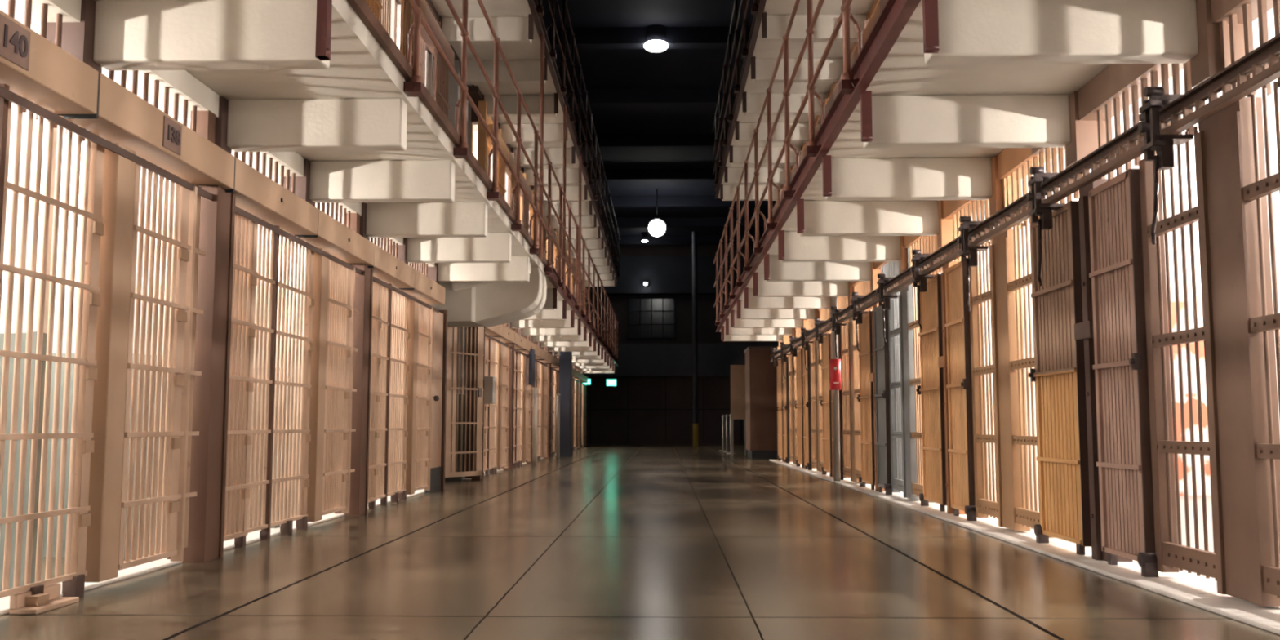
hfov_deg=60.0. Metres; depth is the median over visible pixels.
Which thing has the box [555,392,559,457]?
cell
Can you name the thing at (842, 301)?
cell
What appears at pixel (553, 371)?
grille
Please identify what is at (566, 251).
cell
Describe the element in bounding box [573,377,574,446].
grille
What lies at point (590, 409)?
trim
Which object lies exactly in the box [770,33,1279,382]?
door track
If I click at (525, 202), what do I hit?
cell
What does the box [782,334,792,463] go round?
cell
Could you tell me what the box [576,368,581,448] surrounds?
cell
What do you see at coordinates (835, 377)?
sign pole
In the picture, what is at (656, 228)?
globe lamp
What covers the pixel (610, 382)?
exit sign
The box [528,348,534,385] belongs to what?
panel
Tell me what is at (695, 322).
pole
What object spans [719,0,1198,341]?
walkway
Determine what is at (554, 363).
mechanism cover
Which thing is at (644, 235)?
ceiling lamp
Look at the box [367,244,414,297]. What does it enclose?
mechanism cover
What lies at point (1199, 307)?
wall
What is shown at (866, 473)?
cell
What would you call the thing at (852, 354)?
stile
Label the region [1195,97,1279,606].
pillar
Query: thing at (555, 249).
cell
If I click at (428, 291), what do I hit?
mechanism cover
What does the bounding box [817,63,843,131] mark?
cell
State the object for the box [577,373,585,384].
mechanism cover
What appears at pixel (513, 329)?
cell
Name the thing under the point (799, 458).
cell
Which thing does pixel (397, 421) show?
grille
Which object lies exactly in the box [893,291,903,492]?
grille
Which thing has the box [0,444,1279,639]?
floor
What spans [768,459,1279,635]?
kerb
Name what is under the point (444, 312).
post
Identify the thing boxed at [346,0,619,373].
guard railing
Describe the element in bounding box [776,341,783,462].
cell
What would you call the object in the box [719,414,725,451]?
post
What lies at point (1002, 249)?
stile
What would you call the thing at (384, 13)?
grille
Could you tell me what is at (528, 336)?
steel post
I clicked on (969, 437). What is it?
cell
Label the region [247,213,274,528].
grille
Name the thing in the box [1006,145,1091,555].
cell
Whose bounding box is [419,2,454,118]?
cell
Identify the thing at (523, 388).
cell
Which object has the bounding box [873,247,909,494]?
cell
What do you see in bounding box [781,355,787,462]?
post
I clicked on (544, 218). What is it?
cell
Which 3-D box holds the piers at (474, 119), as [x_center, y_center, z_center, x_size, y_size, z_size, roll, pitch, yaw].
[-2.258,-2.786,18.058,0.170,0.400,35.120,0,-5,1]
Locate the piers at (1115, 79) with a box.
[1031,0,1273,167]
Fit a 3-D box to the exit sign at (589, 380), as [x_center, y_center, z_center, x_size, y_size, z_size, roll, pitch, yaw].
[-1.718,1.791,35.949,0.289,0.632,0.064,-2,-6,21]
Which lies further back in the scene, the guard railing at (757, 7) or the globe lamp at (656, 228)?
the globe lamp at (656, 228)
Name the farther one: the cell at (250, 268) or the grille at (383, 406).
the grille at (383, 406)
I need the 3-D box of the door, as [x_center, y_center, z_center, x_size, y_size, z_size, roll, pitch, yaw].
[-2.256,0.899,12.368,0.127,2.000,0.620,0,-5,1]
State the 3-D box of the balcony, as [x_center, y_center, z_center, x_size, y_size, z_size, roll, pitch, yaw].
[-2.194,-0.261,13.631,1.965,0.704,1.400,0,-5,1]
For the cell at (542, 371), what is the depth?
23.05 m
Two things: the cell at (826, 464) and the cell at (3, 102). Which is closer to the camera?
the cell at (3, 102)
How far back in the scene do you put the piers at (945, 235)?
9.30 m
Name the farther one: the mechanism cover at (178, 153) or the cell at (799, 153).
the cell at (799, 153)
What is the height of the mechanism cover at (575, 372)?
0.280 m
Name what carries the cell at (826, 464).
on the kerb at (1199, 591)
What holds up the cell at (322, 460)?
on the floor
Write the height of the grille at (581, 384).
1.950 m
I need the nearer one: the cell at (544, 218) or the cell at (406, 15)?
the cell at (406, 15)
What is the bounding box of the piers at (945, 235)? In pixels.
[782,155,1017,343]
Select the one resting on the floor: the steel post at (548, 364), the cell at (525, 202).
the steel post at (548, 364)
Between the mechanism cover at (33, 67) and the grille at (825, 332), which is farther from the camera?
the grille at (825, 332)
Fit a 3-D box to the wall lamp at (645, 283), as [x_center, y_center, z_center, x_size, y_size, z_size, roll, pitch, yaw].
[0.249,-1.640,49.811,0.240,0.192,0.310,0,-5,1]
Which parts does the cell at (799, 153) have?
header rail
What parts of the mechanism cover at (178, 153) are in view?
number plate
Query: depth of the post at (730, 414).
27.78 m
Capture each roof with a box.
[0,0,408,265]
[396,4,506,174]
[971,7,1273,213]
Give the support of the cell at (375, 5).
on the walkway at (350, 114)
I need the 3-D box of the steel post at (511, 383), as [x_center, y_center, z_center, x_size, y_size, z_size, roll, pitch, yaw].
[-2.183,1.191,18.156,0.200,2.500,0.260,0,-5,1]
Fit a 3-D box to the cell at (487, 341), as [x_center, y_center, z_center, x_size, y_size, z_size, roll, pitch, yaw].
[-2.229,0.942,15.719,0.112,2.540,0.965,0,-5,1]
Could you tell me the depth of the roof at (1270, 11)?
5.94 m
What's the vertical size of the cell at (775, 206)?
2.520 m
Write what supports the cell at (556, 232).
on the walkway at (350, 114)
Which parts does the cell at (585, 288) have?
door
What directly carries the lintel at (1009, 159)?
attached to the wall at (1270, 99)
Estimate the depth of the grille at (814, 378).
17.31 m
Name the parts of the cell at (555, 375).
door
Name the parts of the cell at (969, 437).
door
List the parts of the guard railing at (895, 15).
post, post, post, post, post, post, rail, post, rail, post, rail, post, post, post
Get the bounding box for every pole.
[692,231,698,445]
[829,296,841,483]
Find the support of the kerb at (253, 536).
on the floor
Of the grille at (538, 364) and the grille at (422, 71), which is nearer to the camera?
the grille at (422, 71)
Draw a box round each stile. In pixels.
[776,346,780,451]
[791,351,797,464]
[814,337,822,471]
[847,317,859,482]
[990,228,1030,531]
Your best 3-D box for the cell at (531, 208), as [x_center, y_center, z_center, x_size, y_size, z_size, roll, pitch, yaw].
[-2.072,-1.351,20.929,0.220,2.520,1.610,0,-5,1]
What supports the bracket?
on the floor
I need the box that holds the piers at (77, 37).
[46,0,582,373]
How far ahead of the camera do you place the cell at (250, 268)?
6.80 m
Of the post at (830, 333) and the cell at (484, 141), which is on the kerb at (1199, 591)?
the post at (830, 333)
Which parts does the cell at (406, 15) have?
door, header rail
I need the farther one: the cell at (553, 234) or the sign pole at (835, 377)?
the cell at (553, 234)
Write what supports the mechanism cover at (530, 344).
attached to the cell at (523, 388)
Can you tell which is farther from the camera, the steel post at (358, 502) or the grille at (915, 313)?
the grille at (915, 313)
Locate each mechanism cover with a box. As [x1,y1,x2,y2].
[0,9,98,135]
[57,72,235,200]
[224,157,318,248]
[294,208,373,274]
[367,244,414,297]
[398,269,444,313]
[471,324,501,342]
[490,324,515,348]
[504,332,526,354]
[517,339,536,357]
[534,345,544,364]
[537,350,551,367]
[550,355,558,370]
[552,359,559,373]
[572,368,577,381]
[573,371,582,382]
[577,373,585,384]
[581,376,588,386]
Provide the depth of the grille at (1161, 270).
5.14 m
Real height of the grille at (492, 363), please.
1.950 m
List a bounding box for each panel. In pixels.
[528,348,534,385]
[730,364,746,455]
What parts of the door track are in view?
pull rod, pull rod, pull rod, pull rod, pull rod, pull rod, pull rod, pull rod, pull rod, pull rod, pull rod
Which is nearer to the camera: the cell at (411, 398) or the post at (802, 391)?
the cell at (411, 398)
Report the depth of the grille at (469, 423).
14.57 m
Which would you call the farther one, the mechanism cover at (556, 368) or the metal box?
the mechanism cover at (556, 368)
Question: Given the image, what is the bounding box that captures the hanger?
[315,0,332,60]
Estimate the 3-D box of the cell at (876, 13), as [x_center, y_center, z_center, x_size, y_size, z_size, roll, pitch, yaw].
[2.533,-2.212,11.754,0.220,2.520,1.610,0,-5,1]
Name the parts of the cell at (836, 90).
header rail, post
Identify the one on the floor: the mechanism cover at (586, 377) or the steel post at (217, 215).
the steel post at (217, 215)
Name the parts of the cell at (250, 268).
door, lock plate, lock plate, lock plate, lock plate, lock plate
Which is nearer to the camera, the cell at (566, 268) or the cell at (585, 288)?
the cell at (566, 268)
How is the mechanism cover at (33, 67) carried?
attached to the cell at (3, 102)
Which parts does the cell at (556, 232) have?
post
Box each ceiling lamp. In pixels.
[641,231,648,242]
[644,24,668,52]
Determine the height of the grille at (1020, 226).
1.990 m
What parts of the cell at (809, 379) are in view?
door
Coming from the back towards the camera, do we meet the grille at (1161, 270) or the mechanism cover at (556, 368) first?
the mechanism cover at (556, 368)
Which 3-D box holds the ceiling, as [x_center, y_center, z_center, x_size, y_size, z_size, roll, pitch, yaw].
[0.475,-5.955,24.157,24.000,0.550,55.000,0,-5,1]
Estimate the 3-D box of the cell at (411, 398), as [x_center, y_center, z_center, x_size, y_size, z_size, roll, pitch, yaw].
[-2.308,0.517,11.183,0.138,2.540,1.838,0,-5,1]
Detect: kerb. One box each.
[0,448,576,615]
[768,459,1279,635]
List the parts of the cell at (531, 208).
post, header rail, door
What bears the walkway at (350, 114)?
attached to the piers at (77, 37)
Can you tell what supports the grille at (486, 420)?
attached to the cell at (487, 341)
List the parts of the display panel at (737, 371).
leg, leg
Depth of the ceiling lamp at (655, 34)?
23.05 m
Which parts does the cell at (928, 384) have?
door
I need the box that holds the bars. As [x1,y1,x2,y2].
[898,284,920,499]
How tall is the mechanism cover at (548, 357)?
0.280 m
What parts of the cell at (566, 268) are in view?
door, header rail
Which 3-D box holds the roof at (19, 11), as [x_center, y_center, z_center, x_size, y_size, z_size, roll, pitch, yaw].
[-3.485,-0.244,17.724,2.259,0.277,37.500,0,-5,1]
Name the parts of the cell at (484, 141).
post, header rail, door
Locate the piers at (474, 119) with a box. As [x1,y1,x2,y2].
[395,0,571,259]
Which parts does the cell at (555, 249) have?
post, header rail, door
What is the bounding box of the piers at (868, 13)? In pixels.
[781,12,870,189]
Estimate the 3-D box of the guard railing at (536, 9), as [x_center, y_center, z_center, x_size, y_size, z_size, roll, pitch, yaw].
[-1.075,-3.524,18.636,0.165,1.742,36.200,0,-5,1]
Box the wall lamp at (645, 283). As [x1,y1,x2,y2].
[643,281,648,285]
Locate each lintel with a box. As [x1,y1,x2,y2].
[15,0,435,266]
[425,0,554,229]
[775,0,879,202]
[804,147,1051,319]
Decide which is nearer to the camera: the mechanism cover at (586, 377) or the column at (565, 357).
the column at (565, 357)
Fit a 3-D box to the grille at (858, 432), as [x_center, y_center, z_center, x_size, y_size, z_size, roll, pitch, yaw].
[2.648,0.912,13.202,0.017,1.990,0.517,0,-5,1]
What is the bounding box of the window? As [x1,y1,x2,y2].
[627,297,675,337]
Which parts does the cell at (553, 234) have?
header rail, door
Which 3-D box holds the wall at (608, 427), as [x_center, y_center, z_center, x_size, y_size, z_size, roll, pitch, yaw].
[0.810,3.261,39.962,24.000,2.450,0.200,0,-5,1]
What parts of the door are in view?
knob, panel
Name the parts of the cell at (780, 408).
door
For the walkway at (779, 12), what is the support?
attached to the piers at (868, 13)
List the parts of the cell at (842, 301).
door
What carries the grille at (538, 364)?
attached to the cell at (542, 371)
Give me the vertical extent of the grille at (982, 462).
1.990 m
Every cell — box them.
[0,0,205,598]
[0,83,8,250]
[223,151,279,547]
[270,161,358,534]
[364,0,382,21]
[368,236,391,509]
[379,0,426,68]
[386,237,435,502]
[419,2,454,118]
[477,100,509,199]
[483,333,490,476]
[488,324,510,474]
[497,128,521,214]
[507,152,532,233]
[511,328,517,466]
[514,328,531,466]
[520,173,538,244]
[528,190,547,257]
[533,341,537,387]
[534,341,548,460]
[537,205,555,266]
[546,229,559,273]
[548,351,551,457]
[549,351,559,456]
[553,231,567,279]
[561,241,572,287]
[565,250,575,297]
[570,259,575,292]
[572,365,579,449]
[574,266,582,307]
[579,371,586,448]
[584,285,587,311]
[766,189,782,222]
[773,172,791,213]
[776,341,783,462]
[782,151,801,197]
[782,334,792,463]
[791,150,803,179]
[794,328,804,467]
[802,311,820,470]
[803,98,828,157]
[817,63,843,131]
[818,308,832,476]
[831,285,854,479]
[833,20,869,100]
[853,0,879,62]
[853,280,875,489]
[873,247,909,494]
[880,0,887,13]
[908,234,946,511]
[944,177,1007,520]
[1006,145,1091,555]
[1088,21,1229,581]
[1228,0,1279,598]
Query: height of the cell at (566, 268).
2.520 m
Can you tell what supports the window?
in the wall at (706, 313)
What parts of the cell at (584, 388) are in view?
door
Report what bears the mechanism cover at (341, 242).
attached to the cell at (322, 460)
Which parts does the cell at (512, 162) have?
post, door, header rail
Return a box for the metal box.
[484,376,496,404]
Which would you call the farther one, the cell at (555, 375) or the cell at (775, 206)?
the cell at (555, 375)
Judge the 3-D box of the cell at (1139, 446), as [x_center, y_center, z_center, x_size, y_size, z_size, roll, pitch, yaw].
[2.439,-0.045,5.301,0.155,2.520,1.374,0,-5,1]
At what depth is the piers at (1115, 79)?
5.60 m
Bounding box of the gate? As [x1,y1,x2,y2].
[444,326,484,477]
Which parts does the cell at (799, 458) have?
door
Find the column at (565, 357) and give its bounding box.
[559,351,573,457]
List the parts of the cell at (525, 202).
post, door, header rail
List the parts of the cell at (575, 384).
door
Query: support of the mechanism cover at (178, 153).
attached to the cell at (100, 435)
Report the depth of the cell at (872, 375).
12.03 m
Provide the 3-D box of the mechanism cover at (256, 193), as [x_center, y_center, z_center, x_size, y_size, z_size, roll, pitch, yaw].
[-2.362,-0.713,7.012,0.198,0.280,1.528,0,-5,1]
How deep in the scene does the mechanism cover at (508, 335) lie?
17.27 m
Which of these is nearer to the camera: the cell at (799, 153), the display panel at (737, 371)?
the cell at (799, 153)
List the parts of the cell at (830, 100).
header rail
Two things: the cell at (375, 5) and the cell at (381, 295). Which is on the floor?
the cell at (381, 295)
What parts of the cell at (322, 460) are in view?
lock plate, lock plate, lock plate, lock plate, lock plate, door, lock plate, lock plate, lock plate, lock plate, lock plate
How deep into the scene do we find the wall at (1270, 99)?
6.22 m
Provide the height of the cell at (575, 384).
2.540 m
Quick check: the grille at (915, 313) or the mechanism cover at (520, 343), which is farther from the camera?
the mechanism cover at (520, 343)
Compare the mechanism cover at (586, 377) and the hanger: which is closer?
the hanger
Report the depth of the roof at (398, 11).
12.59 m
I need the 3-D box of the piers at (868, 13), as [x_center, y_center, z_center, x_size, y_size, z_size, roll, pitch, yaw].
[2.643,-3.434,11.148,0.170,0.400,21.440,0,-5,1]
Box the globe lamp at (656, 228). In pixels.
[648,188,666,236]
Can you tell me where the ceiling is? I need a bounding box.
[433,0,775,244]
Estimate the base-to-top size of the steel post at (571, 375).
2.500 m
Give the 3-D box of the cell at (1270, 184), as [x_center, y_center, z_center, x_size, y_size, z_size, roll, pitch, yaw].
[2.410,-0.182,3.844,0.155,2.520,1.454,0,-5,1]
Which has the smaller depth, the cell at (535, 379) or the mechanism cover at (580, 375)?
the cell at (535, 379)
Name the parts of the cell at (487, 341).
door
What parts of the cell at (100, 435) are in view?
lock plate, lock plate, lock plate, lock plate, lock plate, door, lock plate, lock plate, lock plate, lock plate, lock plate, panel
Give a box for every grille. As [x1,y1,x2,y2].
[0,88,91,591]
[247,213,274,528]
[271,228,308,522]
[376,278,388,496]
[379,0,391,35]
[387,285,405,493]
[419,35,425,85]
[455,326,475,471]
[465,326,484,479]
[484,333,488,468]
[487,116,491,167]
[488,336,495,467]
[513,351,515,461]
[516,350,520,460]
[537,360,539,455]
[551,369,554,452]
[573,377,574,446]
[581,383,582,444]
[791,354,792,453]
[813,338,816,467]
[821,332,826,426]
[844,320,849,476]
[856,315,861,470]
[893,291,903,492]
[912,282,923,496]
[976,239,998,519]
[1013,215,1039,528]
[1152,126,1216,581]
[1250,81,1279,598]
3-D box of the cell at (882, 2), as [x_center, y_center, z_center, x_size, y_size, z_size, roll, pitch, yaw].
[2.502,-2.354,10.241,0.220,2.520,1.610,0,-5,1]
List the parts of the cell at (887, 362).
door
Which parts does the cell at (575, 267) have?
door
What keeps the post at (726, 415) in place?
on the floor
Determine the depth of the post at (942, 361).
9.01 m
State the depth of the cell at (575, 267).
33.12 m
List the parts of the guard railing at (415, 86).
post, post, post, post, rail, post, tall post, rail, post, post, tall post, post, post, tall post, post, post, post, post, post, post, post, post, post, post, post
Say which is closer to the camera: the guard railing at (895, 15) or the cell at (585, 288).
the guard railing at (895, 15)
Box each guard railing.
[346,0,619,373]
[527,0,620,286]
[712,0,766,199]
[713,0,938,341]
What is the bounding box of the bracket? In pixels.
[8,583,79,614]
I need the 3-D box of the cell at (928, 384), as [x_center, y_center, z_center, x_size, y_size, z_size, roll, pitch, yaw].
[2.533,0.386,9.896,0.155,2.520,1.454,0,-5,1]
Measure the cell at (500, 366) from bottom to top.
2.540 m
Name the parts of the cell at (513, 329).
door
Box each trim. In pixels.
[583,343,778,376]
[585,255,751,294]
[586,377,742,441]
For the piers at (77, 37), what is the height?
0.400 m
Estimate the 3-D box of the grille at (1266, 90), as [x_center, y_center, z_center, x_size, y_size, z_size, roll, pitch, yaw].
[2.463,0.060,4.123,0.017,1.990,0.517,0,-5,1]
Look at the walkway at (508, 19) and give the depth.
15.77 m
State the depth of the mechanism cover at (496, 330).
16.06 m
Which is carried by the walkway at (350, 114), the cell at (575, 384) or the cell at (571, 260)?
the cell at (571, 260)
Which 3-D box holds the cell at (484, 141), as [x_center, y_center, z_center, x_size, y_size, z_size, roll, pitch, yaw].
[-2.164,-1.777,16.390,0.220,2.520,1.610,0,-5,1]
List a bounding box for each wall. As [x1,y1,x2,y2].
[0,0,507,595]
[586,244,778,343]
[586,376,744,444]
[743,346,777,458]
[786,14,1279,552]
[1167,301,1211,495]
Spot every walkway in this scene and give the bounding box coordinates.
[93,0,614,373]
[431,0,617,286]
[717,0,875,200]
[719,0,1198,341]
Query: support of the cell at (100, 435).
on the floor
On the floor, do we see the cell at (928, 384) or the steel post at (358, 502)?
the steel post at (358, 502)
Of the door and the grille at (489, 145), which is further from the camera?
the grille at (489, 145)
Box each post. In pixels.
[167,110,235,563]
[334,213,373,515]
[439,310,448,489]
[501,323,514,470]
[525,335,535,463]
[543,346,551,458]
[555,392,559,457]
[571,375,573,447]
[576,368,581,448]
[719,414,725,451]
[722,414,729,452]
[726,413,736,453]
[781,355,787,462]
[800,343,809,468]
[828,333,833,477]
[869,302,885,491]
[937,261,965,514]
[1074,178,1132,561]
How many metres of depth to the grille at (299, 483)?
7.61 m
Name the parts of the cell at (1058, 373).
door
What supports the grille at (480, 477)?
on the floor
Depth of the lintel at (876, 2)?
13.83 m
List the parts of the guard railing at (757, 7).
post, post, rail, post, rail, post, rail, post, post, post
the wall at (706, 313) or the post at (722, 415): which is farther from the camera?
the wall at (706, 313)
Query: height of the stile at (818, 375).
2.025 m
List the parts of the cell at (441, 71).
header rail, door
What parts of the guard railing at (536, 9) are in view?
post, post, post, post, post, post, rail, post, rail, post, post, post, post, post, post, post, post, post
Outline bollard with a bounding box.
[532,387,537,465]
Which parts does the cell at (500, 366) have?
door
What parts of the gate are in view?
gate plate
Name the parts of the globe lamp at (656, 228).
stem, globe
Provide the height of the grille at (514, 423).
1.950 m
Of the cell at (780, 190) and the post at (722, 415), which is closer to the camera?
the cell at (780, 190)
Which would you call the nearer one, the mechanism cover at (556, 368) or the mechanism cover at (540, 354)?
the mechanism cover at (540, 354)
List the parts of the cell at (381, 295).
door, lock plate, lock plate, lock plate, lock plate, lock plate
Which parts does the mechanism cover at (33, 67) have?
number plate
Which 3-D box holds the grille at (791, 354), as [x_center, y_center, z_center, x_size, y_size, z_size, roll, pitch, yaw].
[2.789,1.563,20.150,0.017,1.990,0.517,0,-5,1]
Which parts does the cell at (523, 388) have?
door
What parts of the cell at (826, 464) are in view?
door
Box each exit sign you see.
[582,373,591,385]
[606,373,616,386]
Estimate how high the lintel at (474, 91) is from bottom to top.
0.085 m
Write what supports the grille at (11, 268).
attached to the cell at (100, 435)
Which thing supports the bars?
on the kerb at (1199, 591)
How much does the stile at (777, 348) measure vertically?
2.265 m
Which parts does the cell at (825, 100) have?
header rail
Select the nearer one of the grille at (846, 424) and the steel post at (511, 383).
the grille at (846, 424)
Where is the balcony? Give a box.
[429,262,546,327]
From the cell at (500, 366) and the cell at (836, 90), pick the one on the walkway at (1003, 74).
the cell at (836, 90)
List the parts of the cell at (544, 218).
post, header rail, door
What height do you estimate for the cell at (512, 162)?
2.520 m
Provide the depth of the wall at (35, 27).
6.19 m
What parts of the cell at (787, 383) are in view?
door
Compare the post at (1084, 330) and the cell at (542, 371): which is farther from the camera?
the cell at (542, 371)
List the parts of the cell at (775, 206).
header rail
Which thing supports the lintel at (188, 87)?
attached to the wall at (35, 27)
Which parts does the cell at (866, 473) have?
door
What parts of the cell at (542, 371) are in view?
door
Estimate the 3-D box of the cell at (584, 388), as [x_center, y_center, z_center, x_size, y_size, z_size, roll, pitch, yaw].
[-1.820,2.776,35.273,0.138,2.540,1.838,0,-5,1]
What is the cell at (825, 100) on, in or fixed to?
on the walkway at (1003, 74)
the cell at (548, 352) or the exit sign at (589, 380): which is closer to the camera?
the cell at (548, 352)
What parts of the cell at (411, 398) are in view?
door, lock plate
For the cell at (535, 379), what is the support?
on the floor
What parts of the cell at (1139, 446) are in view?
door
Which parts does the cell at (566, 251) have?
header rail, door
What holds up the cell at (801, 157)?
on the walkway at (1003, 74)
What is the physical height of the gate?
2.040 m
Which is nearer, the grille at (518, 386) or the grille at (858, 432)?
the grille at (858, 432)

